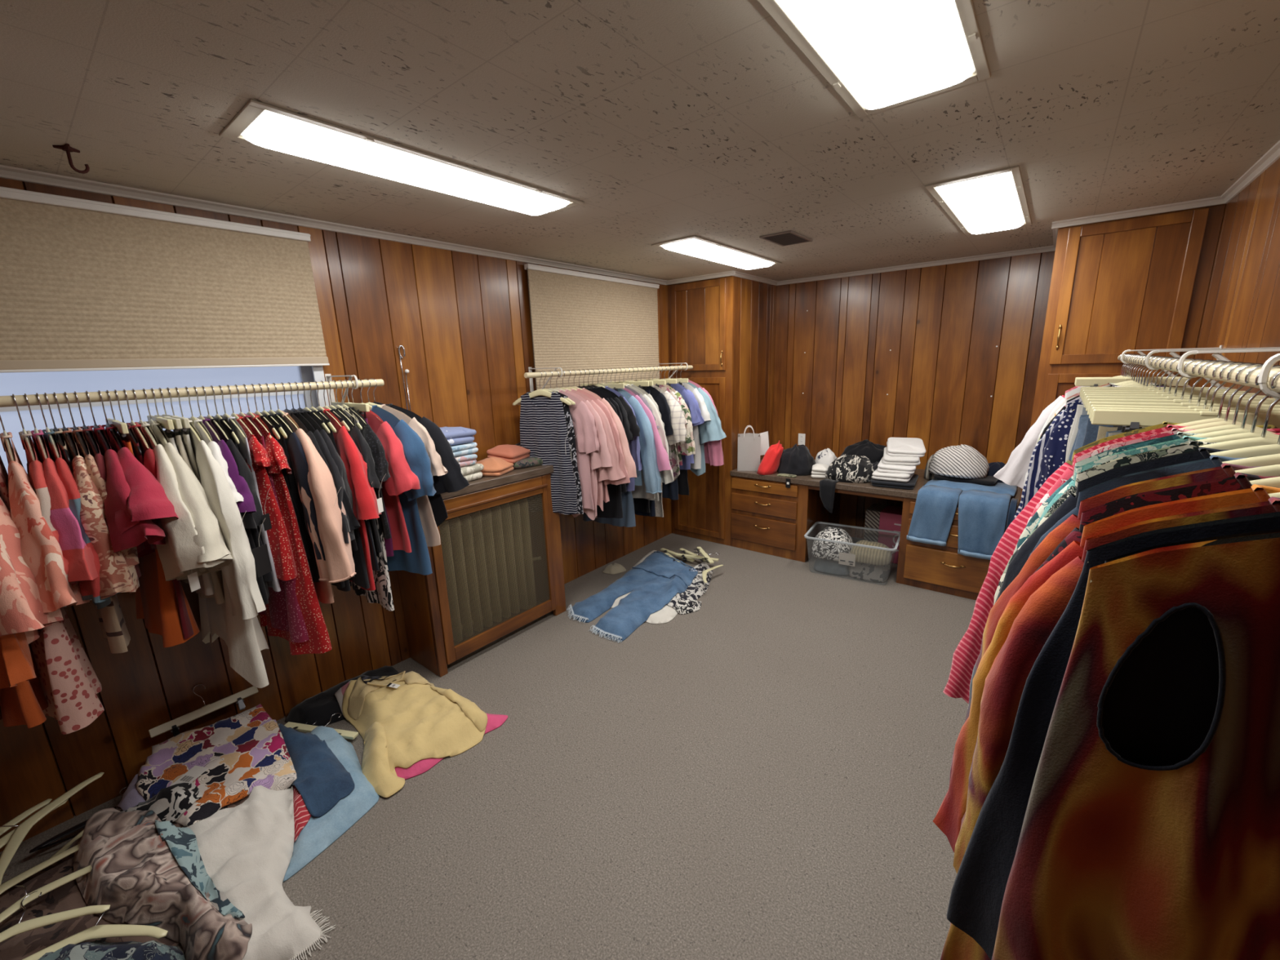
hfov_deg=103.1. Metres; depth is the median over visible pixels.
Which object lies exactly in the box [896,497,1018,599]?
drawer unit
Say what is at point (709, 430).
blouse
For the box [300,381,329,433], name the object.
clothes hanger
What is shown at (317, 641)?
dress
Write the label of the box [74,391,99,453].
clothes hanger
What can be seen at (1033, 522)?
tunic
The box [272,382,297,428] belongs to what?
clothes hanger
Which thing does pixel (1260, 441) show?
clothes hanger
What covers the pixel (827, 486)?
scarf
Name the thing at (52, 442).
clothes hanger
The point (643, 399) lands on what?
shirt
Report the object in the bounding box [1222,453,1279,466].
clothes hanger
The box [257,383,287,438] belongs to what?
clothes hanger
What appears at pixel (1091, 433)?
trousers
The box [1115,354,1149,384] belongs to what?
clothes hanger
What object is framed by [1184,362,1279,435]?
clothes hanger
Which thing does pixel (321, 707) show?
trousers
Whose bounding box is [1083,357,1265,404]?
clothes hanger
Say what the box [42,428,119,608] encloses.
tunic
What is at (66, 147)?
ceiling hook
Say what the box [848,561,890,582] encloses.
trousers
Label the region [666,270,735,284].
trim
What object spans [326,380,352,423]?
clothes hanger
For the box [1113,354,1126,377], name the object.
clothes hanger
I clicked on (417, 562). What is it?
dress
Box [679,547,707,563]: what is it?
clothes hanger
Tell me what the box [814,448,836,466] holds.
blouse
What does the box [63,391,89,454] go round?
clothes hanger
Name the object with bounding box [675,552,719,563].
clothes hanger
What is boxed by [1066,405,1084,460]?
trousers
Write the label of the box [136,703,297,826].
skirt
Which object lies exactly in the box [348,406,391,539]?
blouse
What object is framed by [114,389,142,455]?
clothes hanger
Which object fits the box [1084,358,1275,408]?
clothes hanger
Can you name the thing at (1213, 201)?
trim
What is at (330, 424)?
clothes hanger
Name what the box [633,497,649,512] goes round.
trousers
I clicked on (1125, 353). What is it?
clothes hanger
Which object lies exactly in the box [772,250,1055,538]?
wall
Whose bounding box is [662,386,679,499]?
trousers
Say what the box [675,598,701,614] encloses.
scarf
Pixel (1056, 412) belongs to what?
tunic
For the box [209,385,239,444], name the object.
clothes hanger
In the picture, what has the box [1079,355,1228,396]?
clothes hanger
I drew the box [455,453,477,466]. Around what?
trousers
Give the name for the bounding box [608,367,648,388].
clothes hanger
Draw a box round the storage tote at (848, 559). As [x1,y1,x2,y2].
[804,521,900,566]
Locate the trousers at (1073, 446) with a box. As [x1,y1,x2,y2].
[1069,414,1088,460]
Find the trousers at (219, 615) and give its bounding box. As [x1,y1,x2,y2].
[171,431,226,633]
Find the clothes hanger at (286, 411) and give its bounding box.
[280,382,308,431]
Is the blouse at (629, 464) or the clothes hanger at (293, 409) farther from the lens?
the blouse at (629, 464)
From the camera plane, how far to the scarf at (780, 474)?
4.33 m
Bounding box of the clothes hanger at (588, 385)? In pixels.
[586,368,613,399]
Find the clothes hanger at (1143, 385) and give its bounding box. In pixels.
[1136,355,1150,386]
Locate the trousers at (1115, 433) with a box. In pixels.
[1108,431,1122,436]
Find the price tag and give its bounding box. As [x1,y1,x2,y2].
[785,477,790,488]
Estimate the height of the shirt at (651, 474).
0.811 m
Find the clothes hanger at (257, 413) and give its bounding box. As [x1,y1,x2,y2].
[250,383,279,439]
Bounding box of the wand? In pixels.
[398,345,410,410]
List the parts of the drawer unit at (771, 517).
handle, drawer, drawer, drawer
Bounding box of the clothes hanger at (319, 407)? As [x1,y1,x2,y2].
[314,381,341,426]
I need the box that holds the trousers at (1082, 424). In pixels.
[1071,416,1089,461]
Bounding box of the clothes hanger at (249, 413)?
[242,383,271,438]
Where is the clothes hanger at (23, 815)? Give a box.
[0,798,52,835]
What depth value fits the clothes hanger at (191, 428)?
1.92 m
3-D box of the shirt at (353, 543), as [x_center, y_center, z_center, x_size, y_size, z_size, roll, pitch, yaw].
[-1.471,-0.009,2.331,0.508,0.626,0.066,9,17,38]
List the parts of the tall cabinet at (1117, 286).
handle, panel, door, panel, door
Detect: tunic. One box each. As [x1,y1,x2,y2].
[0,632,48,728]
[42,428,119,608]
[116,773,146,810]
[267,411,324,560]
[295,408,354,591]
[302,408,359,577]
[322,407,382,591]
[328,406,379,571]
[360,409,419,552]
[630,383,663,501]
[646,386,673,435]
[947,462,1262,794]
[995,440,1217,599]
[1014,431,1200,554]
[1019,382,1155,504]
[1033,435,1209,528]
[1041,472,1275,567]
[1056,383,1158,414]
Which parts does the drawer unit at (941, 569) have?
drawer, drawer, handle, drawer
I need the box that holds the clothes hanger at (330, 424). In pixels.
[306,381,336,432]
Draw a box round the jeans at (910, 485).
[870,474,918,489]
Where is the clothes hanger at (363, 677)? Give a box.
[360,675,391,684]
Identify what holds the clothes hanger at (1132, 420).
hanging from the rail at (1266, 375)
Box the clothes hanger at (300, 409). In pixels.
[293,382,321,429]
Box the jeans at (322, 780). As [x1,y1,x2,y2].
[277,723,355,817]
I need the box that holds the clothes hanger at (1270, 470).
[1235,464,1279,476]
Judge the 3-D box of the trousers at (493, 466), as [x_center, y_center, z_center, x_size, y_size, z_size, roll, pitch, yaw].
[-0.941,-0.093,3.173,0.256,0.099,0.222,1,13,14]
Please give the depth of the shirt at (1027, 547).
0.90 m
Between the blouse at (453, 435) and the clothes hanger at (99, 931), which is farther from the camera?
the blouse at (453, 435)
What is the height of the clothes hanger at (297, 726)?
0.047 m
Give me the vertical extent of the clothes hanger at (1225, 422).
0.219 m
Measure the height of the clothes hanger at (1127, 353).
0.219 m
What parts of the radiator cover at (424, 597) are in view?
panel, post, screen rail, screen rail, panel, post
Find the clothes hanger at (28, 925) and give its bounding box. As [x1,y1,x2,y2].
[0,890,110,942]
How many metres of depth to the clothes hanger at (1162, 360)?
1.58 m
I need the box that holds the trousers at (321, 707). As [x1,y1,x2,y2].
[284,665,399,726]
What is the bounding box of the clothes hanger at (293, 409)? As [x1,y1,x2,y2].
[287,382,314,429]
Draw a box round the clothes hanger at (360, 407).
[331,379,369,417]
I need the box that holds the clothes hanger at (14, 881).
[0,844,79,894]
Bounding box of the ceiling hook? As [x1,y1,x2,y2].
[52,143,89,173]
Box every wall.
[0,177,671,852]
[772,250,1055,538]
[1187,157,1279,398]
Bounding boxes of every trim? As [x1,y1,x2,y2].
[0,164,666,284]
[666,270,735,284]
[733,271,777,285]
[777,245,1055,285]
[1051,195,1226,229]
[1052,227,1058,246]
[1220,140,1279,203]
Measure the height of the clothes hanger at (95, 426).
0.219 m
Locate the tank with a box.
[536,391,583,515]
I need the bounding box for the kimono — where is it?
[995,528,1279,959]
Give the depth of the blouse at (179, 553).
1.67 m
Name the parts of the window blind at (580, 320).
bead chain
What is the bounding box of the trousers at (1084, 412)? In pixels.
[1081,407,1087,414]
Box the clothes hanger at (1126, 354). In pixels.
[1123,354,1131,376]
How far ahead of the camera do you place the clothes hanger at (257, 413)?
2.10 m
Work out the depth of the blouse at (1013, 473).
2.87 m
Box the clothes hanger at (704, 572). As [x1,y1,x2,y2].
[688,564,723,582]
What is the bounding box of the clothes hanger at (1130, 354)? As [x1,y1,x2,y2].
[1075,354,1186,386]
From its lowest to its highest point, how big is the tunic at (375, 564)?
0.750 m
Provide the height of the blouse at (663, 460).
0.668 m
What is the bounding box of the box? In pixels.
[863,502,902,564]
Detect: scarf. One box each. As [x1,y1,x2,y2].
[155,819,244,918]
[182,785,335,959]
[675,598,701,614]
[776,473,796,477]
[819,478,838,512]
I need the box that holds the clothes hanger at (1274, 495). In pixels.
[1268,492,1279,497]
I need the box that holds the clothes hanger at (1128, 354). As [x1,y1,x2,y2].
[1074,354,1147,386]
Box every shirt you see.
[18,430,68,579]
[80,426,140,577]
[119,435,199,647]
[128,422,157,479]
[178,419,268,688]
[187,417,246,528]
[196,416,257,551]
[213,415,272,582]
[259,412,311,559]
[281,410,355,603]
[308,408,357,551]
[334,406,386,553]
[380,404,447,546]
[450,441,478,456]
[520,391,577,514]
[586,387,617,485]
[595,386,634,492]
[600,386,639,484]
[602,562,626,574]
[612,388,662,494]
[624,385,659,428]
[651,384,686,459]
[666,383,700,469]
[675,382,704,463]
[677,382,710,469]
[688,379,724,466]
[756,440,783,475]
[811,463,828,478]
[933,474,998,484]
[933,484,1279,842]
[937,496,1279,959]
[945,511,1279,959]
[946,424,1279,704]
[993,447,1228,609]
[1013,398,1081,519]
[1019,400,1081,513]
[1066,421,1277,465]
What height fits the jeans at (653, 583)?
0.124 m
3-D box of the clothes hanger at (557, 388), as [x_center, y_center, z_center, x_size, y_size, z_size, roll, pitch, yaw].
[-0.556,-0.621,3.400,0.430,0.219,0.011,4,14,22]
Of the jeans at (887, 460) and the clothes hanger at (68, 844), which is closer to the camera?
the clothes hanger at (68, 844)
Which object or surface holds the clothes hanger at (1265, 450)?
hanging from the rail at (1266, 375)
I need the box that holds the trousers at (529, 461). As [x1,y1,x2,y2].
[512,457,542,468]
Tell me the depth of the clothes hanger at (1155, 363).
1.66 m
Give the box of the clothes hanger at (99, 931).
[22,911,168,959]
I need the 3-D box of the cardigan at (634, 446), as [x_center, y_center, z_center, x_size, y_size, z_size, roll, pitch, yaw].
[-0.250,-0.311,3.769,0.602,0.770,0.077,6,15,31]
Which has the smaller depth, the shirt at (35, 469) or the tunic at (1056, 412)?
the shirt at (35, 469)
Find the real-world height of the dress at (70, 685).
0.924 m
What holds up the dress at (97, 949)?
on the floor
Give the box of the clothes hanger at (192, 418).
[184,386,211,441]
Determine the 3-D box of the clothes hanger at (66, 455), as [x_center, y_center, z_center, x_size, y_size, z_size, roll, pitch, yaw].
[-1.959,-0.182,1.701,0.430,0.219,0.010,9,17,38]
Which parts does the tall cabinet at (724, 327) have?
panel, door, door, panel, handle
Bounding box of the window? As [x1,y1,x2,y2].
[0,365,384,607]
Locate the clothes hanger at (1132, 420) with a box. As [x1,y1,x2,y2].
[1091,360,1279,431]
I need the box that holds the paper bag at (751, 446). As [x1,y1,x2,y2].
[737,425,768,471]
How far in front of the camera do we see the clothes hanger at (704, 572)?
4.03 m
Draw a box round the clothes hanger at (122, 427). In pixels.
[105,390,131,443]
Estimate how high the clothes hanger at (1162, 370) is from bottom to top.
0.188 m
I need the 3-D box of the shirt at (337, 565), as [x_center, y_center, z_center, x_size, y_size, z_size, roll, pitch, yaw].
[-1.467,0.120,2.231,0.722,0.840,0.133,9,17,39]
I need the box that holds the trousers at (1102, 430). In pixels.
[1096,426,1146,440]
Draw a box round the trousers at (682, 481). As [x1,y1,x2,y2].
[677,385,688,495]
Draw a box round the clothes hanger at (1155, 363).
[1080,356,1245,400]
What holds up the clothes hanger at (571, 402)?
hanging from the rail at (530, 375)
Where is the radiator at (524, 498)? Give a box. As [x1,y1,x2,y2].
[439,497,540,641]
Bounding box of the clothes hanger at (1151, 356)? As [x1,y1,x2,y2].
[1072,355,1153,410]
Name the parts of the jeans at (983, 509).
leg, leg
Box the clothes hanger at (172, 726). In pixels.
[148,684,257,737]
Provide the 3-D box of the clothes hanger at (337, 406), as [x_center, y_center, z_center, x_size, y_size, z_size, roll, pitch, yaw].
[-1.408,-0.354,2.368,0.430,0.219,0.010,9,17,38]
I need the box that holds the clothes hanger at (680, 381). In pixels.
[649,365,688,385]
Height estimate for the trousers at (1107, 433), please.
0.610 m
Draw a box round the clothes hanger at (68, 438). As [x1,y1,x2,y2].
[53,391,78,456]
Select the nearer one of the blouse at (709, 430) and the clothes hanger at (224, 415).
the clothes hanger at (224, 415)
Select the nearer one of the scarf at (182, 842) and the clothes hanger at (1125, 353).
the scarf at (182, 842)
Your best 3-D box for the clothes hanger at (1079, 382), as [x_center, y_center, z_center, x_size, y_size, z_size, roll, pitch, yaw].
[2.270,-0.485,2.351,0.380,0.188,0.032,9,17,38]
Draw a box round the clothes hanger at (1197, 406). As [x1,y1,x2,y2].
[1088,360,1279,432]
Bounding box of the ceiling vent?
[759,230,812,246]
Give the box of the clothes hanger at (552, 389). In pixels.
[547,370,559,391]
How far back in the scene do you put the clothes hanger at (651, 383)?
3.94 m
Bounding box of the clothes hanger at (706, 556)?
[693,546,719,564]
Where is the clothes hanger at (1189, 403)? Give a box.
[1087,359,1279,430]
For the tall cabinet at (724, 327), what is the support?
on the floor
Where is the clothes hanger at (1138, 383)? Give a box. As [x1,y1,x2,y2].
[1120,355,1154,386]
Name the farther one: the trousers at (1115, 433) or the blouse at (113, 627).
the blouse at (113, 627)
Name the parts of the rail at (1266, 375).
rod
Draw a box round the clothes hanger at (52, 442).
[35,392,60,457]
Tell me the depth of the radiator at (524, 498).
3.19 m
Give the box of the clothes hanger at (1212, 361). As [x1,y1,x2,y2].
[1089,360,1279,432]
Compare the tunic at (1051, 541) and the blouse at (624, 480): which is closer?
the tunic at (1051, 541)
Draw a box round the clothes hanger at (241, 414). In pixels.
[234,384,262,435]
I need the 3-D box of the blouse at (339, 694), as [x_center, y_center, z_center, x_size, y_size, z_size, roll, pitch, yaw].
[-1.473,1.121,2.659,0.174,0.153,0.187,9,17,38]
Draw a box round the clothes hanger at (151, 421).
[142,388,168,444]
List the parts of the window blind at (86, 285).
rail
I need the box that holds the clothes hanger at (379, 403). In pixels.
[368,378,388,406]
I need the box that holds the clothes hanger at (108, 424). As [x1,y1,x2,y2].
[97,390,122,448]
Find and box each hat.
[777,444,815,475]
[928,444,989,478]
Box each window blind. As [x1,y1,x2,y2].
[0,186,329,373]
[524,263,659,390]
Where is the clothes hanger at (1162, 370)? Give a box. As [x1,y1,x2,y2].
[1080,355,1236,398]
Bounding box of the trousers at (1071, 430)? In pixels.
[1066,404,1084,461]
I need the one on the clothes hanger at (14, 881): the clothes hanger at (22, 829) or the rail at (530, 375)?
the clothes hanger at (22, 829)
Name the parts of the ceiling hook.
plate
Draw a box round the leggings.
[1005,497,1017,529]
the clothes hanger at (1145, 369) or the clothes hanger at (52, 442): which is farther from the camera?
the clothes hanger at (1145, 369)
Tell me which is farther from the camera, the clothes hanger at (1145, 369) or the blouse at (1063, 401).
the blouse at (1063, 401)
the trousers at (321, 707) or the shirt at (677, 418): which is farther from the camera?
the shirt at (677, 418)
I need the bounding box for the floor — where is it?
[0,533,976,959]
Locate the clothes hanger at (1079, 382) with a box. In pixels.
[1075,354,1189,386]
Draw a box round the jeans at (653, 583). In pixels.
[566,551,697,643]
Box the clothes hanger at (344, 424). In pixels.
[320,380,350,431]
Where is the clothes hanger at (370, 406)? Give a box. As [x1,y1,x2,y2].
[357,378,372,410]
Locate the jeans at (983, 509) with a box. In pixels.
[906,478,1017,559]
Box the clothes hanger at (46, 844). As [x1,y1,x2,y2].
[29,785,128,853]
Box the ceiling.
[0,0,1279,281]
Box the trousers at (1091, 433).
[1082,419,1113,446]
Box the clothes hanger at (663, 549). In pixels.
[660,547,694,561]
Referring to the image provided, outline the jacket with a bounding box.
[1027,454,1244,559]
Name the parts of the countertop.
desk apron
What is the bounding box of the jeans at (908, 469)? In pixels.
[876,457,915,474]
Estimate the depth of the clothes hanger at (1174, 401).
1.35 m
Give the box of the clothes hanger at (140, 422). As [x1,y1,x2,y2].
[132,388,157,445]
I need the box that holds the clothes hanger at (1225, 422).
[1180,361,1275,433]
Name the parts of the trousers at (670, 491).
leg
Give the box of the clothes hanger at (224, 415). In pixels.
[218,385,245,437]
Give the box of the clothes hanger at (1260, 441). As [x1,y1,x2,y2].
[1199,364,1279,449]
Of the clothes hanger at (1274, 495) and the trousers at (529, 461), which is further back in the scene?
the trousers at (529, 461)
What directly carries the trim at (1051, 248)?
attached to the wall at (943, 326)
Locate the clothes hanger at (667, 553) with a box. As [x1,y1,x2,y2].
[664,552,684,562]
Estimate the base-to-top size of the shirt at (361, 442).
0.670 m
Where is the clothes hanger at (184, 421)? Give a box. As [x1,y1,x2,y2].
[161,387,191,439]
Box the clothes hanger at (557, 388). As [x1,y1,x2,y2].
[554,370,565,391]
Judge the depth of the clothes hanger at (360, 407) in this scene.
2.35 m
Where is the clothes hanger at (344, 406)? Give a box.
[338,379,366,424]
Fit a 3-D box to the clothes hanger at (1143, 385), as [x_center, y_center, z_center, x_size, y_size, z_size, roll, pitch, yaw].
[1.945,-0.368,1.961,0.430,0.219,0.010,9,17,38]
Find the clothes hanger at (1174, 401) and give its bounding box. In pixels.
[1085,358,1279,426]
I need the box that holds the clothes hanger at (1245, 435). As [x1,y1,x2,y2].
[1195,364,1279,442]
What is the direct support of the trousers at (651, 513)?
hanging from the clothes hanger at (651, 383)
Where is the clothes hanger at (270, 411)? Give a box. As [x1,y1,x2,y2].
[264,382,293,432]
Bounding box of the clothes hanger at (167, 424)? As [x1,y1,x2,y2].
[146,387,175,439]
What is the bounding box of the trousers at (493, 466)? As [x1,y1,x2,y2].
[475,457,514,476]
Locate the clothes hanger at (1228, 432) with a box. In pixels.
[1190,363,1279,437]
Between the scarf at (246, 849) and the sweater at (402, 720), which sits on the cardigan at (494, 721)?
the sweater at (402, 720)
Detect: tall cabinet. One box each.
[667,275,776,546]
[1018,204,1225,506]
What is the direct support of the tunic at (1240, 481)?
hanging from the clothes hanger at (1272, 482)
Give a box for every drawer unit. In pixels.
[730,475,840,562]
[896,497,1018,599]
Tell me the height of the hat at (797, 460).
0.251 m
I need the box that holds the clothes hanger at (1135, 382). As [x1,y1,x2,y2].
[1118,355,1153,386]
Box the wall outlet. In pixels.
[798,433,805,444]
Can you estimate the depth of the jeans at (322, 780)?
2.10 m
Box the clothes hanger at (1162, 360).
[1082,356,1254,402]
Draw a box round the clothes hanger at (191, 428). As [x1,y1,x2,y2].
[174,386,200,441]
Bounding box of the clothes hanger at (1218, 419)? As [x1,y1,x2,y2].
[1174,361,1262,428]
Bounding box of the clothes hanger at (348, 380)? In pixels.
[348,379,380,420]
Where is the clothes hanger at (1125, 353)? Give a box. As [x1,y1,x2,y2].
[1118,353,1127,377]
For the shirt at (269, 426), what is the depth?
2.08 m
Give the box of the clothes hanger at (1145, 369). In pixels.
[1128,355,1153,386]
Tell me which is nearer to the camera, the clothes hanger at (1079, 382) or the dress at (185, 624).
the dress at (185, 624)
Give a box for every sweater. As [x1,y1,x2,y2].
[342,671,487,797]
[840,439,886,462]
[849,540,892,565]
[871,461,879,470]
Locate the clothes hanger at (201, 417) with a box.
[193,386,220,440]
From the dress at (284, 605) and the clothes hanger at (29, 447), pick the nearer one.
the clothes hanger at (29, 447)
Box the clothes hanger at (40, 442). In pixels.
[24,393,48,458]
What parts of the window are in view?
pane, sash, clothes rail, frame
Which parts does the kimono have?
cutout trim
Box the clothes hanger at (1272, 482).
[1249,476,1279,488]
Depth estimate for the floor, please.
2.06 m
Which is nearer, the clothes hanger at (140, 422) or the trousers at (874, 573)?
the clothes hanger at (140, 422)
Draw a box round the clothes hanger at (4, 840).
[0,798,68,848]
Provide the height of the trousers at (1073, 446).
0.500 m
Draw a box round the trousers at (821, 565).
[813,557,849,575]
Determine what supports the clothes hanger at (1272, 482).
hanging from the rail at (1266, 375)
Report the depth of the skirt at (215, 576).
1.90 m
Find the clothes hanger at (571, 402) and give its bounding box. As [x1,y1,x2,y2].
[516,371,575,404]
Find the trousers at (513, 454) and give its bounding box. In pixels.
[486,444,530,463]
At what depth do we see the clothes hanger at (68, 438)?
1.67 m
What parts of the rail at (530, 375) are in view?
rod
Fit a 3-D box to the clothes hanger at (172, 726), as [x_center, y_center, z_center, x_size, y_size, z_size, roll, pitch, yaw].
[-1.965,1.014,2.294,0.134,0.150,0.380,9,17,38]
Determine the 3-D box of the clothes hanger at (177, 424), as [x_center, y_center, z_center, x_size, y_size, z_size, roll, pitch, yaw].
[-1.784,-0.252,1.910,0.380,0.188,0.032,9,17,38]
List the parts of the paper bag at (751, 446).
handle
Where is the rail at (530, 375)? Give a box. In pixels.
[524,362,693,391]
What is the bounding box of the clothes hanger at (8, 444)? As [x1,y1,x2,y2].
[0,415,15,461]
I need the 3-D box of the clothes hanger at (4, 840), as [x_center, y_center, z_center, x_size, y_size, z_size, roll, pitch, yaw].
[-2.179,1.244,1.660,0.215,0.069,0.428,-4,13,-10]
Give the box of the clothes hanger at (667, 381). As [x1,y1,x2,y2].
[637,366,676,386]
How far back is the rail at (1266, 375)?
1.22 m
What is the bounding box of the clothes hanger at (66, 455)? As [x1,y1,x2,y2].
[44,392,71,463]
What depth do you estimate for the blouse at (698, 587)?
3.88 m
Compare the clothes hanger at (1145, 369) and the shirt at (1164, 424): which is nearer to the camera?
the shirt at (1164, 424)
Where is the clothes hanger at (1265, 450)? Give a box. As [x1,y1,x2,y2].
[1209,372,1279,457]
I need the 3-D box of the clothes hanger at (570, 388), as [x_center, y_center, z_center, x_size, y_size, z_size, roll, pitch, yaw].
[-0.487,-0.642,3.483,0.430,0.219,0.010,4,14,25]
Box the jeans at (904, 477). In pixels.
[871,468,915,482]
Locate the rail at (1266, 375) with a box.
[1117,345,1279,401]
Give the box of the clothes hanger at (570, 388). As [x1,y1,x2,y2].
[566,369,577,390]
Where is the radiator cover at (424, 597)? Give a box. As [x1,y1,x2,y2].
[397,465,566,676]
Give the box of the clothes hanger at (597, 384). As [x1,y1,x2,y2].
[595,368,604,387]
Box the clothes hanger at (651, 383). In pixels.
[612,367,653,390]
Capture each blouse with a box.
[0,431,88,613]
[0,496,65,644]
[31,429,101,586]
[51,427,131,653]
[61,426,140,598]
[70,426,139,567]
[72,807,252,959]
[89,424,165,558]
[101,423,179,549]
[121,782,203,822]
[137,421,226,591]
[145,420,233,579]
[222,414,280,591]
[292,785,311,842]
[334,680,350,718]
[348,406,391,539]
[439,426,476,445]
[558,390,599,510]
[559,389,611,519]
[570,388,625,512]
[575,388,630,502]
[582,387,636,478]
[622,387,671,471]
[654,384,688,480]
[662,384,696,465]
[666,562,712,609]
[686,382,727,475]
[811,526,853,560]
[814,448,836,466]
[825,453,875,483]
[924,453,934,479]
[986,462,1004,483]
[994,386,1083,489]
[1024,386,1089,483]
[1025,427,1279,527]
[1035,400,1083,488]
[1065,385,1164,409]
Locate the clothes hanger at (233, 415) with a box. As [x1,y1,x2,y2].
[226,384,252,437]
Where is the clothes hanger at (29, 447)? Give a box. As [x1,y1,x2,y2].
[12,394,35,460]
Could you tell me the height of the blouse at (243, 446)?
0.710 m
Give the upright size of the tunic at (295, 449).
0.690 m
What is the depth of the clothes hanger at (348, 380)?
2.40 m
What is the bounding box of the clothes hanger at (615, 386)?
[581,368,624,391]
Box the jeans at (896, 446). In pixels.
[886,437,925,457]
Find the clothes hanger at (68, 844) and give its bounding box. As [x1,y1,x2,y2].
[3,829,84,875]
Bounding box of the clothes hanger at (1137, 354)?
[1115,354,1148,385]
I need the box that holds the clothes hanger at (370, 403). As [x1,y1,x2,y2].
[364,378,408,421]
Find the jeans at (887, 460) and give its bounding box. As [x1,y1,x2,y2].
[882,446,919,465]
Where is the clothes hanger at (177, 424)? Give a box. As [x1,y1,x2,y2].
[154,387,183,440]
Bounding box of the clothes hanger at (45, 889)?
[0,865,92,922]
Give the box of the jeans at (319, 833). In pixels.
[283,725,379,882]
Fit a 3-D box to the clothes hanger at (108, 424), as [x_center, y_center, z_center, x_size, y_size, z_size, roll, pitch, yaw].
[-1.882,-0.206,1.794,0.430,0.219,0.010,9,17,38]
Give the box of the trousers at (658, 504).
[654,482,662,517]
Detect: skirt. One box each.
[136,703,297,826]
[163,430,224,604]
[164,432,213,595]
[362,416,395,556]
[582,392,635,527]
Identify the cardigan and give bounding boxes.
[395,713,507,779]
[604,386,642,491]
[625,384,673,498]
[1038,384,1161,442]
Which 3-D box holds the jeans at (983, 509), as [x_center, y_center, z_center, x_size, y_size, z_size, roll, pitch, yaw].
[2.356,0.255,3.727,0.603,0.436,0.521,9,17,38]
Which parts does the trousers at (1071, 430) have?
leg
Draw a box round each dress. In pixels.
[0,455,106,734]
[38,939,185,959]
[117,422,192,639]
[205,416,271,604]
[235,413,297,580]
[237,413,306,642]
[252,413,331,655]
[266,411,321,582]
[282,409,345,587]
[315,408,368,588]
[340,405,394,611]
[369,404,435,574]
[386,403,470,528]
[582,386,629,518]
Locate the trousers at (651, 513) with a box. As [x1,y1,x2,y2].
[635,389,654,516]
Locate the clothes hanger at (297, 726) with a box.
[284,712,358,739]
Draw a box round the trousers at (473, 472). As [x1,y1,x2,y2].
[460,463,484,480]
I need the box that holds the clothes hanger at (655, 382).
[625,366,666,387]
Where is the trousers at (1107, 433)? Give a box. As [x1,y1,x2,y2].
[1105,430,1121,437]
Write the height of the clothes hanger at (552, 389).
0.219 m
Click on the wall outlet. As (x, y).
(802, 437)
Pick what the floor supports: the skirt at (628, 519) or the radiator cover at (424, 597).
the radiator cover at (424, 597)
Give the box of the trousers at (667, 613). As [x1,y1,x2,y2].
[610,550,678,624]
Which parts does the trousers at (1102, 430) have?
leg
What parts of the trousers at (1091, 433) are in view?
leg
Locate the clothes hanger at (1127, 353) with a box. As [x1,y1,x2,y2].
[1123,353,1128,376]
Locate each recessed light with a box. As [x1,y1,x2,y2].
[218,98,583,217]
[651,235,782,269]
[757,0,991,117]
[924,165,1031,235]
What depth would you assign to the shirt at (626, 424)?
3.53 m
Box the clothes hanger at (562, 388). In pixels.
[560,370,570,391]
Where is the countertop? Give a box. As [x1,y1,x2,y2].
[729,459,1021,511]
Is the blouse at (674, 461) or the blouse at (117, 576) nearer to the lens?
the blouse at (117, 576)
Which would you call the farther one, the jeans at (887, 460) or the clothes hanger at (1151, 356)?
the jeans at (887, 460)
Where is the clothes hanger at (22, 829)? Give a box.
[0,772,104,884]
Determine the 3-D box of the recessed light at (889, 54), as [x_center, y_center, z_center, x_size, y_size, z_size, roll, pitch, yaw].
[0.418,-0.964,0.993,0.337,0.032,1.240,9,17,38]
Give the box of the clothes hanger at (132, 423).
[123,389,149,448]
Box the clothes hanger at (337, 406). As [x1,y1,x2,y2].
[333,380,362,429]
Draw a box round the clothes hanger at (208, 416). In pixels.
[201,386,228,439]
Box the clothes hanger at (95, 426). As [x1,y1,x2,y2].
[85,391,110,449]
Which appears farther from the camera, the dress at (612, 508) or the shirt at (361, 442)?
the dress at (612, 508)
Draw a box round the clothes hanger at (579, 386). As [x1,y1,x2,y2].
[577,369,586,389]
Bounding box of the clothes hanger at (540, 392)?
[512,371,571,405]
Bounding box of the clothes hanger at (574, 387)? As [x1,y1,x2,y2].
[571,369,582,390]

